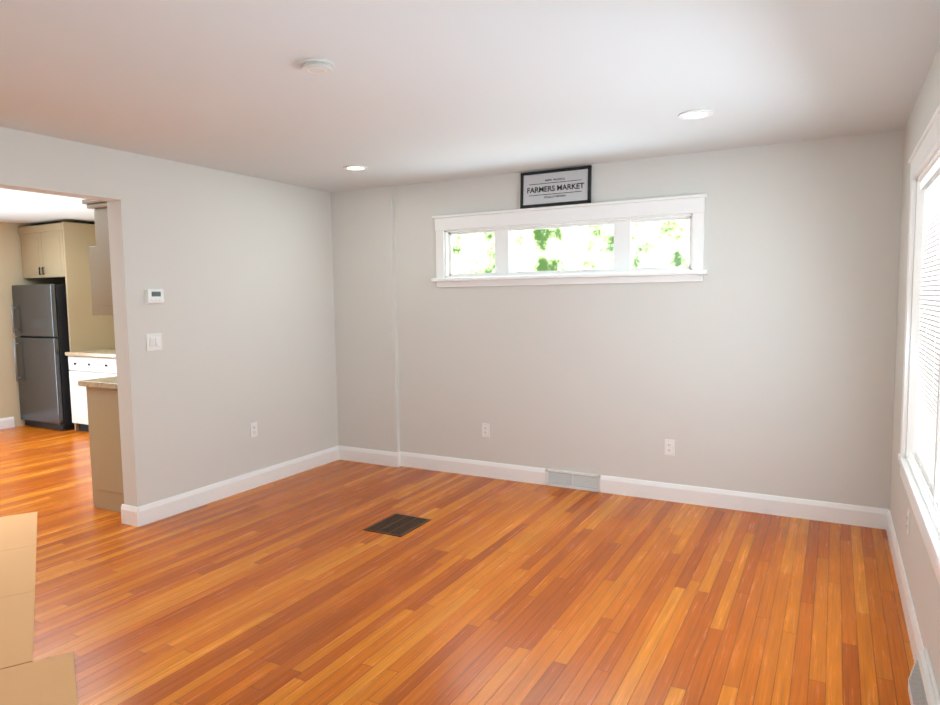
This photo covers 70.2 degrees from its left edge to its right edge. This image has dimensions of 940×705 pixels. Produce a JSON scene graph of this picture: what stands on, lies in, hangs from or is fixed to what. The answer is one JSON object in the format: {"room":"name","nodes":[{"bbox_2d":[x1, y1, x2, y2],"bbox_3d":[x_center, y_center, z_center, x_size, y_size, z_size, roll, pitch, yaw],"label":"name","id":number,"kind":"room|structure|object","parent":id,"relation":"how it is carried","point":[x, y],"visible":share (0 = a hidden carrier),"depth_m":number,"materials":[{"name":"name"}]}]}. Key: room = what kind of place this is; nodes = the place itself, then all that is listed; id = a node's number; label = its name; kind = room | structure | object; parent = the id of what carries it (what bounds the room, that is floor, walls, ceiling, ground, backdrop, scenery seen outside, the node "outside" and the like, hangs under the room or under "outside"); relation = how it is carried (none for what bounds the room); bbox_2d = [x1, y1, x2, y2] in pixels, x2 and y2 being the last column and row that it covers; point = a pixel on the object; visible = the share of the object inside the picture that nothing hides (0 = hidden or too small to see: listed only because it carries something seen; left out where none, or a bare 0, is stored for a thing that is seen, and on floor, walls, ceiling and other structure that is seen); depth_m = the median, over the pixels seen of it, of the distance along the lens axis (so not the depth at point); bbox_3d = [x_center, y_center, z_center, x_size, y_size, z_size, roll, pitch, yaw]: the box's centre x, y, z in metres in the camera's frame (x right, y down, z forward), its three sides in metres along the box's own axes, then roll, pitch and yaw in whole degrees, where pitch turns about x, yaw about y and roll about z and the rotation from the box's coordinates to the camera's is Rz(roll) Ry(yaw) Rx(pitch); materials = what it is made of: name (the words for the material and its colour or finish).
{"room":"empty living room","nodes":[
{"label":"empty living room","id":0,"kind":"room"},
{"bbox_2d":[0,222,65,426],"bbox_3d":[-6.807,-0.118,5.742,0.140,2.440,6.650,2,5,29],"label":"wall","id":1,"kind":"structure","parent":0,"point":[11,269],"depth_m":7.98,"materials":[{"name":"paint"}]},
{"bbox_2d":[0,416,14,428],"bbox_3d":[-6.895,1.064,5.484,0.016,0.128,5.870,2,5,29],"label":"baseboard","id":2,"kind":"structure","parent":1,"relation":"attached to","point":[8,422],"depth_m":7.98,"materials":[{"name":"white wood"}]},
{"bbox_2d":[0,127,337,506],"bbox_3d":[-2.733,0.007,3.524,0.140,2.440,6.650,2,5,29],"label":"wall","id":3,"kind":"structure","parent":0,"point":[237,268],"depth_m":4.86,"materials":[{"name":"paint"}]},
{"bbox_2d":[90,200,112,314],"bbox_3d":[-2.323,-0.650,4.739,0.324,0.760,0.482,2,5,29],"label":"upper cabinet","id":4,"kind":"object","parent":3,"relation":"attached to","point":[100,278],"depth_m":4.57,"materials":[{"name":"beige wood"}]},
{"bbox_2d":[146,333,161,350],"bbox_3d":[-2.117,-0.070,4.489,0.016,0.115,0.116,2,5,29],"label":"light switch","id":5,"kind":"object","parent":3,"relation":"attached to","point":[154,342],"visible":1,"depth_m":4.49,"materials":[{"name":"white plastic"}]},
{"bbox_2d":[144,289,163,303],"bbox_3d":[-2.107,-0.375,4.473,0.030,0.100,0.132,2,5,29],"label":"thermostat","id":6,"kind":"object","parent":3,"relation":"attached to","point":[154,296],"visible":0.96,"depth_m":4.46,"materials":[{"name":"white plastic"}]},
{"bbox_2d":[128,445,343,526],"bbox_3d":[-1.715,1.007,5.311,0.036,0.128,2.056,2,5,29],"label":"baseboard","id":7,"kind":"structure","parent":3,"relation":"attached to","point":[164,508],"depth_m":5.05,"materials":[{"name":"white wood"}]},
{"bbox_2d":[250,422,257,437],"bbox_3d":[-1.708,0.611,5.286,0.009,0.115,0.070,2,5,29],"label":"electrical outlet","id":8,"kind":"object","parent":3,"relation":"attached to","point":[253,430],"visible":1,"depth_m":5.28,"materials":[{"name":"white plastic"}]},
{"bbox_2d":[0,425,913,704],"bbox_3d":[-2.784,1.271,3.665,9.265,0.100,6.930,2,5,29],"label":"floor","id":9,"kind":"structure","parent":0,"point":[304,587],"depth_m":3.32,"materials":[{"name":"brown wood"}]},
{"bbox_2d":[0,512,77,704],"bbox_3d":[-2.270,1.284,2.740,1.094,0.010,4.278,-4,6,-32],"label":"cardboard sheets","id":10,"kind":"object","parent":9,"relation":"on","point":[49,681],"visible":1,"depth_m":2.97,"materials":[{"name":"beige cardboard"}]},
{"bbox_2d":[11,284,74,430],"bbox_3d":[-4.942,0.036,8.078,0.810,1.700,0.704,2,5,29],"label":"fridge","id":11,"kind":"object","parent":9,"relation":"on","point":[39,322],"visible":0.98,"depth_m":7.76,"materials":[{"name":"silver metal"}]},
{"bbox_2d":[68,356,96,431],"bbox_3d":[-4.198,0.459,7.808,0.567,0.880,0.618,2,5,29],"label":"base cabinet","id":12,"kind":"object","parent":9,"relation":"on","point":[91,364],"depth_m":7.58,"materials":[{"name":"wood"}]},
{"bbox_2d":[65,348,115,359],"bbox_3d":[-3.216,0.028,7.217,2.838,0.040,0.644,2,5,29],"label":"countertop","id":13,"kind":"structure","parent":12,"relation":"on","point":[110,352],"depth_m":7.47,"materials":[{"name":"beige stone"}]},
{"bbox_2d":[62,222,114,430],"bbox_3d":[-4.466,-0.309,7.917,0.030,2.400,0.564,2,5,29],"label":"wall","id":14,"kind":"structure","parent":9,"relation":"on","point":[87,330],"depth_m":7.77,"materials":[{"name":"beige paint"}]},
{"bbox_2d":[86,388,123,512],"bbox_3d":[-2.387,0.669,4.936,0.554,0.880,0.553,2,5,29],"label":"base cabinet","id":15,"kind":"object","parent":9,"relation":"on","point":[105,441],"depth_m":4.73,"materials":[{"name":"wood"}]},
{"bbox_2d":[78,376,117,391],"bbox_3d":[-2.007,0.141,5.636,0.584,0.040,2.268,2,5,29],"label":"countertop","id":16,"kind":"structure","parent":15,"relation":"on","point":[107,382],"depth_m":4.71,"materials":[{"name":"beige stone"}]},
{"bbox_2d":[97,356,116,377],"bbox_3d":[-3.700,0.474,7.537,0.567,0.880,0.618,2,5,29],"label":"base cabinet","id":17,"kind":"object","parent":9,"relation":"on","point":[106,367],"depth_m":7.31,"materials":[{"name":"wood"}]},
{"bbox_2d":[363,513,430,536],"bbox_3d":[-0.472,1.127,4.382,0.290,0.005,0.360,2,5,29],"label":"floor vent","id":18,"kind":"object","parent":9,"relation":"in","point":[398,525],"visible":1,"depth_m":4.37,"materials":[{"name":"brown metal"}]},
{"bbox_2d":[0,0,939,224],"bbox_3d":[-2.819,-1.260,3.457,9.265,0.100,6.930,2,5,29],"label":"ceiling","id":19,"kind":"structure","parent":0,"point":[406,92],"depth_m":2.97,"materials":[{"name":"paint"}]},
{"bbox_2d":[299,58,333,74],"bbox_3d":[-0.626,-1.167,2.735,0.140,0.028,0.140,2,5,29],"label":"smoke detector","id":20,"kind":"object","parent":19,"relation":"attached to","point":[316,66],"visible":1,"depth_m":2.70,"materials":[{"name":"white plastic"}]},
{"bbox_2d":[343,165,367,170],"bbox_3d":[-0.839,-1.352,4.898,0.176,0.008,0.176,2,5,29],"label":"recessed light","id":21,"kind":"object","parent":19,"relation":"in","point":[355,167],"visible":0.96,"depth_m":4.89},
{"bbox_2d":[678,109,712,119],"bbox_3d":[1.206,-1.271,3.574,0.176,0.008,0.176,2,5,29],"label":"recessed light","id":22,"kind":"object","parent":19,"relation":"in","point":[695,114],"visible":0.94,"depth_m":3.57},
{"bbox_2d":[331,129,903,508],"bbox_3d":[0.715,-0.174,5.156,4.625,2.440,0.185,2,5,29],"label":"wall","id":23,"kind":"structure","parent":0,"point":[760,358],"depth_m":4.72,"materials":[{"name":"paint"}]},
{"bbox_2d":[482,423,489,437],"bbox_3d":[0.129,0.639,5.490,0.070,0.115,0.009,2,5,29],"label":"electrical outlet","id":24,"kind":"object","parent":23,"relation":"attached to","point":[485,429],"visible":1,"depth_m":5.49,"materials":[{"name":"white plastic"}]},
{"bbox_2d":[520,165,591,208],"bbox_3d":[0.639,-1.239,5.024,0.560,0.273,0.038,2,5,29],"label":"sign","id":25,"kind":"object","parent":23,"relation":"attached to","point":[560,187],"visible":0.98,"depth_m":5.01,"materials":[{"name":"white paper"}]},
{"bbox_2d":[431,194,707,286],"bbox_3d":[0.675,-0.812,5.098,2.195,0.587,0.165,2,5,29],"label":"window","id":26,"kind":"structure","parent":23,"relation":"in","point":[622,216],"depth_m":4.98,"materials":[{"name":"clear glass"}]},
{"bbox_2d":[545,468,600,491],"bbox_3d":[0.791,0.983,5.152,0.445,0.132,0.020,2,5,29],"label":"air vent","id":27,"kind":"object","parent":23,"relation":"in","point":[573,480],"visible":1,"depth_m":5.14,"materials":[{"name":"white metal"}]},
{"bbox_2d":[665,439,674,455],"bbox_3d":[1.428,0.680,4.783,0.070,0.115,0.009,2,5,29],"label":"electrical outlet","id":28,"kind":"object","parent":23,"relation":"attached to","point":[669,447],"visible":1,"depth_m":4.78,"materials":[{"name":"white plastic"}]},
{"bbox_2d":[600,475,883,528],"bbox_3d":[1.780,1.016,4.616,1.805,0.128,0.016,2,5,29],"label":"baseboard","id":29,"kind":"structure","parent":23,"relation":"attached to","point":[862,516],"depth_m":4.55,"materials":[{"name":"white wood"}]},
{"bbox_2d":[890,45,939,694],"bbox_3d":[1.103,0.145,1.196,0.140,2.440,6.510,2,5,29],"label":"wall","id":30,"kind":"structure","parent":0,"point":[923,584],"depth_m":3.22,"materials":[{"name":"paint"}]},
{"bbox_2d":[884,509,923,662],"bbox_3d":[2.142,1.117,3.322,0.016,0.128,1.950,2,5,29],"label":"baseboard","id":31,"kind":"structure","parent":30,"relation":"attached to","point":[915,639],"depth_m":3.12,"materials":[{"name":"white wood"}]},
{"bbox_2d":[907,509,909,536],"bbox_3d":[2.052,0.796,3.131,0.009,0.115,0.070,2,5,29],"label":"electrical outlet","id":32,"kind":"object","parent":30,"relation":"attached to","point":[908,522],"visible":1,"depth_m":3.10,"materials":[{"name":"white plastic"}]},
{"bbox_2d":[898,104,939,585],"bbox_3d":[1.792,-0.086,2.497,0.157,1.590,2.010,2,5,29],"label":"window","id":33,"kind":"structure","parent":30,"relation":"in","point":[924,157],"depth_m":3.24,"materials":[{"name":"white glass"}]},
{"bbox_2d":[911,157,939,515],"bbox_3d":[1.781,-0.088,2.502,0.040,1.344,1.752,2,5,29],"label":"window blinds","id":34,"kind":"object","parent":33,"relation":"attached to","point":[923,456],"visible":1,"depth_m":2.91,"materials":[{"name":"white plastic"}]},
{"bbox_2d":[908,647,939,704],"bbox_3d":[1.538,1.189,2.258,0.055,0.175,0.500,2,5,29],"label":"air vent","id":35,"kind":"object","parent":30,"relation":"in","point":[922,687],"visible":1,"depth_m":2.33,"materials":[{"name":"white metal"}]},
{"bbox_3d":[-3.145,-0.321,7.602,4.780,2.440,0.140,2,5,29],"label":"wall","id":36,"kind":"structure","parent":0,"visible":0},
{"bbox_2d":[19,222,64,278],"bbox_3d":[-4.895,-1.206,8.066,0.884,0.615,0.572,2,5,29],"label":"upper cabinet","id":37,"kind":"object","parent":36,"relation":"attached to","point":[42,251],"visible":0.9,"depth_m":7.83,"materials":[{"name":"beige wood"}]},
{"label":"outside","id":38,"kind":"structure","parent":0,"visible":0},
{"bbox_2d":[453,219,689,273],"bbox_3d":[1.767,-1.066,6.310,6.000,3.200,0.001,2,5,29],"label":"window glass","id":39,"kind":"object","parent":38,"point":[588,252],"depth_m":6.71,"materials":[{"name":"clear glass"}]}
]}

